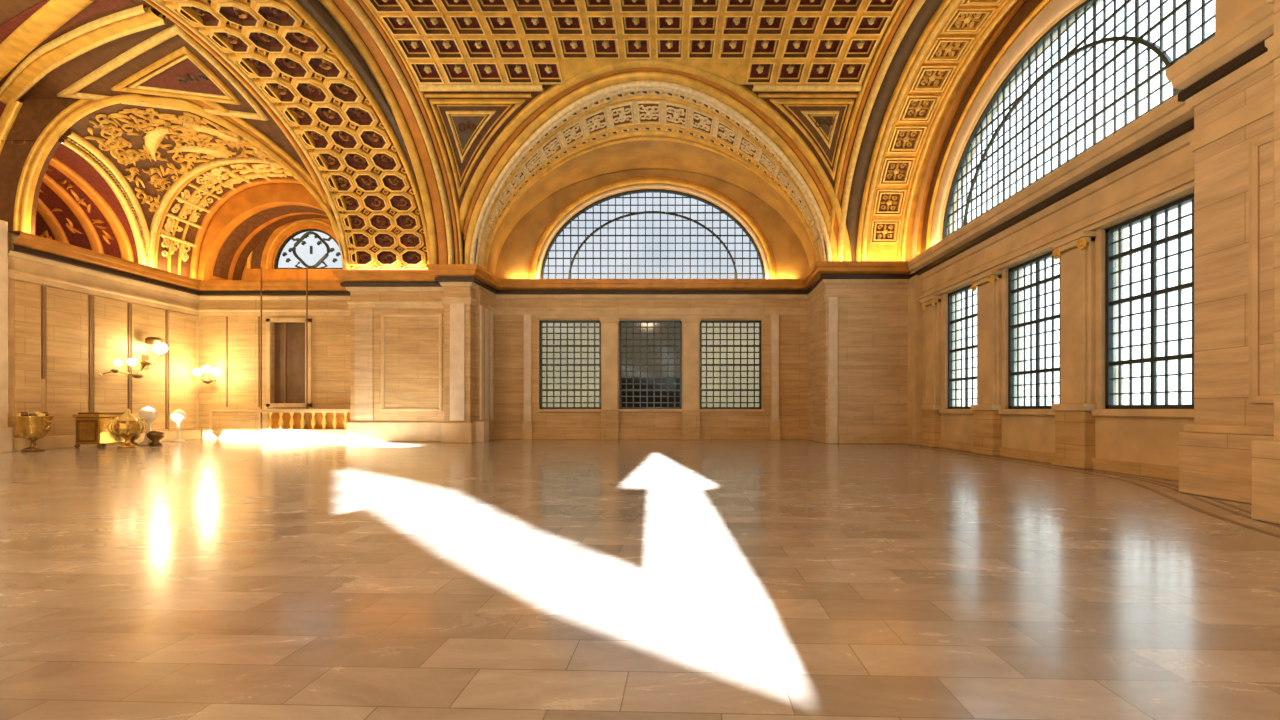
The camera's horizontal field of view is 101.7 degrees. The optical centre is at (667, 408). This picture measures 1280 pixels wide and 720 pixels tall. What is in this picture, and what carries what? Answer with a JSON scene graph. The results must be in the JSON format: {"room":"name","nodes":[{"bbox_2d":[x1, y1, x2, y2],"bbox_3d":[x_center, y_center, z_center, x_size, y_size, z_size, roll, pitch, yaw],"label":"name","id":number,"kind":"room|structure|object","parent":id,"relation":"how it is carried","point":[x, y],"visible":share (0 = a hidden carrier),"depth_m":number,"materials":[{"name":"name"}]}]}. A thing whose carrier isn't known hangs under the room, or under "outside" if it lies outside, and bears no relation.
{"room":"grand hall","nodes":[
{"label":"grand hall","id":0,"kind":"room"},
{"bbox_2d":[1,140,137,262],"bbox_3d":[-27.596,-8.800,20.950,7.208,5.200,13.900,0,0,0],"label":"wall","id":1,"kind":"structure","parent":0,"point":[76,206],"depth_m":23.60,"materials":[{"name":"red paint"}]},
{"bbox_2d":[8,231,911,315],"bbox_3d":[-6.750,-5.825,23.725,36.900,1.750,8.350,0,0,0],"label":"trim","id":2,"kind":"structure","parent":1,"relation":"attached to","point":[30,247],"depth_m":26.06,"materials":[{"name":"stone"}]},
{"bbox_2d":[8,232,198,437],"bbox_3d":[-26.450,-5.800,10.000,3.100,14.800,36.000,0,0,0],"label":"wall","id":3,"kind":"structure","parent":0,"point":[14,263],"depth_m":22.35,"materials":[{"name":"stone"}]},
{"bbox_2d":[0,220,11,451],"bbox_3d":[-24.800,-2.700,19.060,0.400,8.600,0.920,0,0,0],"label":"pilaster","id":4,"kind":"object","parent":3,"relation":"attached to","point":[5,432],"visible":1,"depth_m":19.32,"materials":[{"name":"stone"}]},
{"bbox_2d":[14,280,195,436],"bbox_3d":[-24.875,-1.925,23.600,0.070,5.950,7.600,0,0,0],"label":"panelling","id":5,"kind":"structure","parent":3,"relation":"attached to","point":[168,385],"depth_m":22.56,"materials":[{"name":"brown"}]},
{"bbox_2d":[12,430,200,450],"bbox_3d":[-24.845,1.350,23.600,0.130,0.500,8.000,0,0,0],"label":"baseboard","id":6,"kind":"structure","parent":3,"relation":"attached to","point":[48,442],"depth_m":21.42,"materials":[{"name":"stone"}]},
{"bbox_2d":[99,337,167,378],"bbox_3d":[-24.475,-2.413,23.782,0.850,2.022,2.819,0,0,0],"label":"wall lamp","id":7,"kind":"object","parent":3,"relation":"attached to","point":[158,346],"visible":1,"depth_m":24.38,"materials":[{"name":"gold metal"}]},
{"bbox_2d":[0,0,344,278],"bbox_3d":[-21.660,-5.650,20.718,11.880,14.100,13.804,0,0,0],"label":"ceiling","id":8,"kind":"structure","parent":0,"point":[173,129],"depth_m":20.43,"materials":[{"name":"paint"}]},
{"bbox_2d":[197,183,349,438],"bbox_3d":[-17.100,-5.250,27.750,16.200,13.700,0.300,0,0,0],"label":"wall","id":9,"kind":"structure","parent":0,"point":[330,334],"depth_m":27.60,"materials":[{"name":"stone"}]},
{"bbox_2d":[192,365,220,383],"bbox_3d":[-24.000,-1.789,27.233,1.350,0.970,0.747,0,0,0],"label":"wall lamp","id":10,"kind":"object","parent":9,"relation":"attached to","point":[206,369],"visible":1,"depth_m":26.97,"materials":[{"name":"gold metal"}]},
{"bbox_2d":[209,266,307,439],"bbox_3d":[-21.509,-2.900,27.315,5.594,9.000,0.529,0,0,10],"label":"trim","id":11,"kind":"structure","parent":9,"relation":"attached to","point":[210,411],"depth_m":27.55,"materials":[{"name":"brown"}]},
{"bbox_2d":[266,318,311,406],"bbox_3d":[-20.075,-2.450,27.695,2.390,4.740,0.390,0,0,0],"label":"door","id":12,"kind":"structure","parent":9,"relation":"in","point":[290,338],"depth_m":27.82,"materials":[{"name":"brown paint"}]},
{"bbox_2d":[275,323,304,402],"bbox_3d":[-20.125,-2.450,27.830,1.850,4.300,0.120,0,0,0],"label":"shutter","id":13,"kind":"object","parent":9,"relation":"attached to","point":[289,337],"depth_m":27.82,"materials":[{"name":"brown paint"}]},
{"bbox_2d":[206,202,342,279],"bbox_3d":[-20.300,-9.297,29.000,9.300,5.555,2.600,0,0,0],"label":"arch","id":14,"kind":"object","parent":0,"point":[254,242],"visible":0.59,"depth_m":29.60,"materials":[{"name":"orange paint"}]},
{"bbox_2d":[274,229,342,268],"bbox_3d":[-20.650,-9.255,30.108,4.200,2.350,0.185,0,0,0],"label":"window","id":15,"kind":"structure","parent":14,"relation":"attached to","point":[311,248],"depth_m":30.15,"materials":[{"name":"white glass"}]},
{"bbox_2d":[318,0,950,263],"bbox_3d":[-9.500,-10.150,8.100,47.000,6.900,32.800,0,0,0],"label":"ceiling","id":16,"kind":"structure","parent":0,"point":[468,86],"depth_m":19.58,"materials":[{"name":"paint"}]},
{"bbox_2d":[151,0,428,269],"bbox_3d":[-13.455,-9.950,19.489,4.590,6.500,12.021,0,0,0],"label":"arch","id":17,"kind":"object","parent":16,"relation":"attached to","point":[295,55],"visible":1,"depth_m":20.72,"materials":[{"name":"gold paint"}]},
{"bbox_2d":[861,0,1017,260],"bbox_3d":[10.250,-9.950,18.989,2.400,6.500,11.021,0,0,0],"label":"arch","id":18,"kind":"object","parent":16,"relation":"attached to","point":[947,55],"visible":0.99,"depth_m":21.29,"materials":[{"name":"paint"}]},
{"bbox_2d":[0,439,1279,719],"bbox_3d":[-9.000,1.750,12.200,46.000,0.300,41.600,0,0,0],"label":"floor","id":19,"kind":"structure","parent":0,"point":[197,579],"depth_m":4.61,"materials":[{"name":"stone"}]},
{"bbox_2d":[11,412,54,451],"bbox_3d":[-24.050,0.850,19.700,1.067,1.500,1.067,0,0,45],"label":"brass urn","id":20,"kind":"object","parent":19,"relation":"on","point":[34,426],"visible":1,"depth_m":19.48,"materials":[{"name":"gold metal"}]},
{"bbox_2d":[11,416,54,439],"bbox_3d":[-24.050,0.725,19.700,1.383,0.910,1.080,0,0,0],"label":"bowl","id":21,"kind":"object","parent":20,"relation":"on","point":[27,427],"depth_m":19.44,"materials":[{"name":"gold metal"}]},
{"bbox_2d":[73,412,124,447],"bbox_3d":[-23.800,0.873,21.850,1.100,1.465,1.200,0,0,0],"label":"chest","id":22,"kind":"object","parent":19,"relation":"on","point":[90,427],"visible":0.8,"depth_m":21.30,"materials":[{"name":"brown wood"}]},
{"bbox_2d":[106,409,147,447],"bbox_3d":[-22.450,0.790,21.600,1.113,1.620,1.108,0,0,23],"label":"brass urn","id":23,"kind":"object","parent":19,"relation":"on","point":[127,426],"visible":1,"depth_m":21.40,"materials":[{"name":"gold metal"}]},
{"bbox_2d":[130,407,164,445],"bbox_3d":[-23.035,0.750,22.911,1.670,1.700,0.708,0,0,0],"label":"globe lamp","id":24,"kind":"object","parent":19,"relation":"on","point":[150,414],"visible":0.77,"depth_m":22.78,"materials":[{"name":"white glass"}]},
{"bbox_2d":[141,407,154,409],"bbox_3d":[-22.950,0.000,22.950,0.480,0.200,0.480,0,0,0],"label":"globe lamp","id":25,"kind":"object","parent":24,"relation":"on","point":[146,408],"depth_m":22.85,"materials":[{"name":"glass"}]},
{"bbox_2d":[146,430,164,444],"bbox_3d":[-22.500,1.265,22.850,0.600,0.650,0.585,0,0,0],"label":"bowl","id":26,"kind":"object","parent":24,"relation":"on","point":[153,437],"depth_m":22.73,"materials":[{"name":"gold metal"}]},
{"bbox_2d":[171,409,185,441],"bbox_3d":[-23.900,0.800,25.400,0.560,1.600,0.546,0,0,0],"label":"lamp","id":27,"kind":"object","parent":19,"relation":"on","point":[178,415],"visible":0.99,"depth_m":25.29,"materials":[{"name":"beige glass"}]},
{"bbox_2d":[260,409,349,439],"bbox_3d":[-18.375,0.800,27.000,5.150,1.600,0.600,0,0,0],"label":"balustrade","id":28,"kind":"object","parent":19,"relation":"on","point":[282,424],"visible":0.83,"depth_m":26.76,"materials":[{"name":"stone"}]},
{"bbox_2d":[347,286,494,442],"bbox_3d":[-12.300,-2.540,26.040,6.900,8.280,3.120,0,0,0],"label":"stone pier","id":29,"kind":"object","parent":19,"relation":"on","point":[417,374],"visible":0.88,"depth_m":25.54,"materials":[{"name":"stone"}]},
{"bbox_2d":[807,270,921,444],"bbox_3d":[9.350,-2.540,25.500,4.100,8.280,4.400,0,0,0],"label":"stone pier","id":30,"kind":"object","parent":19,"relation":"on","point":[864,359],"visible":0.77,"depth_m":24.10,"materials":[{"name":"stone"}]},
{"bbox_2d":[823,443,1279,537],"bbox_3d":[9.070,1.598,12.045,4.140,0.004,24.090,0,0,0],"label":"trim","id":31,"kind":"structure","parent":19,"relation":"on","point":[1146,487],"depth_m":9.71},
{"bbox_2d":[1179,0,1279,523],"bbox_3d":[9.925,-5.800,5.075,2.950,14.800,10.150,0,0,0],"label":"stone pier","id":32,"kind":"object","parent":19,"relation":"on","point":[1230,451],"visible":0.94,"depth_m":9.19,"materials":[{"name":"stone"}]},
{"bbox_2d":[1165,0,1279,151],"bbox_3d":[9.067,-5.825,6.406,2.218,1.750,8.824,0,0,19],"label":"trim","id":33,"kind":"structure","parent":32,"relation":"attached to","point":[1250,44],"depth_m":9.23,"materials":[{"name":"stone"}]},
{"bbox_2d":[475,87,825,274],"bbox_3d":[-0.800,-9.645,23.746,16.600,5.890,7.148,0,0,0],"label":"soffit","id":34,"kind":"structure","parent":0,"point":[638,128],"depth_m":24.18,"materials":[{"name":"brown paint"}]},
{"bbox_2d":[495,169,809,438],"bbox_3d":[-0.800,-5.495,27.550,16.600,14.190,0.500,0,0,0],"label":"wall","id":35,"kind":"structure","parent":0,"point":[513,261],"depth_m":27.30,"materials":[{"name":"stone"}]},
{"bbox_2d":[522,314,532,439],"bbox_3d":[-7.350,-1.675,27.200,0.520,6.550,0.240,0,0,0],"label":"pilaster","id":36,"kind":"object","parent":35,"relation":"attached to","point":[527,423],"visible":1,"depth_m":27.14,"materials":[{"name":"stone"}]},
{"bbox_2d":[540,320,600,408],"bbox_3d":[-5.145,-2.335,27.520,3.290,4.710,0.200,0,0,0],"label":"window","id":37,"kind":"structure","parent":35,"relation":"in","point":[570,350],"depth_m":27.54,"materials":[{"name":"grey glass"}]},
{"bbox_2d":[599,317,619,439],"bbox_3d":[-3.045,-1.575,27.140,1.040,6.350,0.360,0,0,0],"label":"pilaster","id":38,"kind":"object","parent":35,"relation":"attached to","point":[609,414],"visible":1,"depth_m":27.08,"materials":[{"name":"stone"}]},
{"bbox_2d":[619,320,681,408],"bbox_3d":[-0.920,-2.335,27.520,3.340,4.710,0.200,0,0,0],"label":"window","id":39,"kind":"structure","parent":35,"relation":"in","point":[650,351],"depth_m":27.54,"materials":[{"name":"black glass"}]},
{"bbox_2d":[536,315,764,411],"bbox_3d":[-0.925,-2.380,27.240,11.950,5.040,0.160,0,0,0],"label":"trim","id":40,"kind":"structure","parent":35,"relation":"attached to","point":[537,316],"depth_m":27.18,"materials":[{"name":"stone"}]},
{"bbox_2d":[540,189,764,278],"bbox_3d":[-0.800,-9.195,27.510,11.900,4.850,0.220,0,0,0],"label":"window","id":41,"kind":"structure","parent":35,"relation":"in","point":[642,233],"depth_m":27.55,"materials":[{"name":"glass"}]},
{"bbox_2d":[528,176,777,278],"bbox_3d":[-0.800,-9.495,27.220,13.099,5.449,0.160,0,0,0],"label":"trim","id":42,"kind":"structure","parent":35,"relation":"attached to","point":[713,195],"depth_m":27.20,"materials":[{"name":"stone"}]},
{"bbox_2d":[500,435,807,439],"bbox_3d":[-0.750,1.475,27.250,16.100,0.250,0.140,0,0,0],"label":"baseboard","id":43,"kind":"structure","parent":35,"relation":"attached to","point":[502,437],"depth_m":27.18,"materials":[{"name":"stone"}]},
{"bbox_2d":[681,317,700,439],"bbox_3d":[1.205,-1.575,27.140,1.040,6.350,0.360,0,0,0],"label":"pilaster","id":44,"kind":"object","parent":35,"relation":"attached to","point":[690,412],"visible":1,"depth_m":27.08,"materials":[{"name":"stone"}]},
{"bbox_2d":[700,320,760,408],"bbox_3d":[3.305,-2.335,27.520,3.290,4.710,0.200,0,0,0],"label":"window","id":45,"kind":"structure","parent":35,"relation":"in","point":[730,350],"depth_m":27.54,"materials":[{"name":"beige glass"}]},
{"bbox_2d":[770,314,779,439],"bbox_3d":[5.600,-1.675,27.200,0.520,6.550,0.240,0,0,0],"label":"pilaster","id":46,"kind":"object","parent":35,"relation":"attached to","point":[774,423],"visible":1,"depth_m":27.14,"materials":[{"name":"stone"}]},
{"bbox_2d":[910,0,1193,466],"bbox_3d":[11.700,-5.800,8.300,0.600,14.800,32.600,0,0,0],"label":"wall","id":47,"kind":"structure","parent":0,"point":[1148,440],"depth_m":15.46,"materials":[{"name":"stone"}]},
{"bbox_2d":[921,295,941,446],"bbox_3d":[11.230,-1.570,22.216,0.380,6.340,1.115,0,0,0],"label":"pilaster","id":48,"kind":"object","parent":47,"relation":"attached to","point":[931,415],"visible":0.99,"depth_m":21.90,"materials":[{"name":"stone"}]},
{"bbox_2d":[948,284,976,408],"bbox_3d":[11.620,-2.365,20.250,0.200,4.770,2.340,0,0,0],"label":"window","id":49,"kind":"structure","parent":47,"relation":"in","point":[951,321],"depth_m":20.64,"materials":[{"name":"grey metal"}]},
{"bbox_2d":[971,270,1002,455],"bbox_3d":[11.230,-1.570,18.366,0.380,6.340,1.315,0,0,0],"label":"pilaster","id":50,"kind":"object","parent":47,"relation":"attached to","point":[987,423],"visible":0.99,"depth_m":18.08,"materials":[{"name":"stone"}]},
{"bbox_2d":[917,0,1080,254],"bbox_3d":[11.310,-10.006,16.100,0.180,6.369,14.937,0,0,0],"label":"arch","id":51,"kind":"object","parent":47,"relation":"attached to","point":[1026,19],"depth_m":19.01,"materials":[{"name":"stone"}]},
{"bbox_2d":[1008,251,1060,408],"bbox_3d":[11.620,-2.365,16.350,0.200,4.770,2.540,0,0,0],"label":"window","id":52,"kind":"structure","parent":47,"relation":"in","point":[1012,290],"depth_m":16.65,"materials":[{"name":"grey metal"}]},
{"bbox_2d":[920,438,1178,480],"bbox_3d":[11.360,1.450,16.750,0.120,0.300,13.100,0,0,0],"label":"baseboard","id":53,"kind":"structure","parent":47,"relation":"attached to","point":[1133,468],"depth_m":13.43,"materials":[{"name":"stone"}]},
{"bbox_2d":[908,94,1193,295],"bbox_3d":[11.275,-5.825,16.850,0.850,1.750,13.700,0,0,0],"label":"trim","id":54,"kind":"structure","parent":47,"relation":"attached to","point":[1164,130],"depth_m":14.18,"materials":[{"name":"stone"}]},
{"bbox_2d":[917,176,1193,302],"bbox_3d":[11.290,-4.860,17.050,0.260,0.200,13.700,0,0,0],"label":"trim","id":55,"kind":"structure","parent":47,"relation":"attached to","point":[1184,186],"depth_m":13.74,"materials":[{"name":"stone"}]},
{"bbox_2d":[939,409,1193,416],"bbox_3d":[11.330,0.100,15.950,0.180,0.160,11.300,0,0,0],"label":"trim","id":56,"kind":"structure","parent":47,"relation":"attached to","point":[1139,413],"depth_m":13.12,"materials":[{"name":"stone"}]},
{"bbox_2d":[1052,231,1096,468],"bbox_3d":[11.230,-1.570,14.416,0.380,6.340,1.215,0,0,0],"label":"pilaster","id":57,"kind":"object","parent":47,"relation":"attached to","point":[1074,420],"visible":0.98,"depth_m":14.16,"materials":[{"name":"stone"}]},
{"bbox_2d":[942,0,1214,238],"bbox_3d":[11.610,-9.155,16.100,0.220,4.670,11.540,0,0,0],"label":"window","id":58,"kind":"structure","parent":47,"relation":"in","point":[978,130],"depth_m":15.35,"materials":[{"name":"glass"}]},
{"bbox_2d":[1105,193,1193,408],"bbox_3d":[11.620,-2.365,12.450,0.200,4.770,2.540,0,0,0],"label":"window","id":59,"kind":"structure","parent":47,"relation":"in","point":[1111,256],"depth_m":12.75,"materials":[{"name":"grey metal"}]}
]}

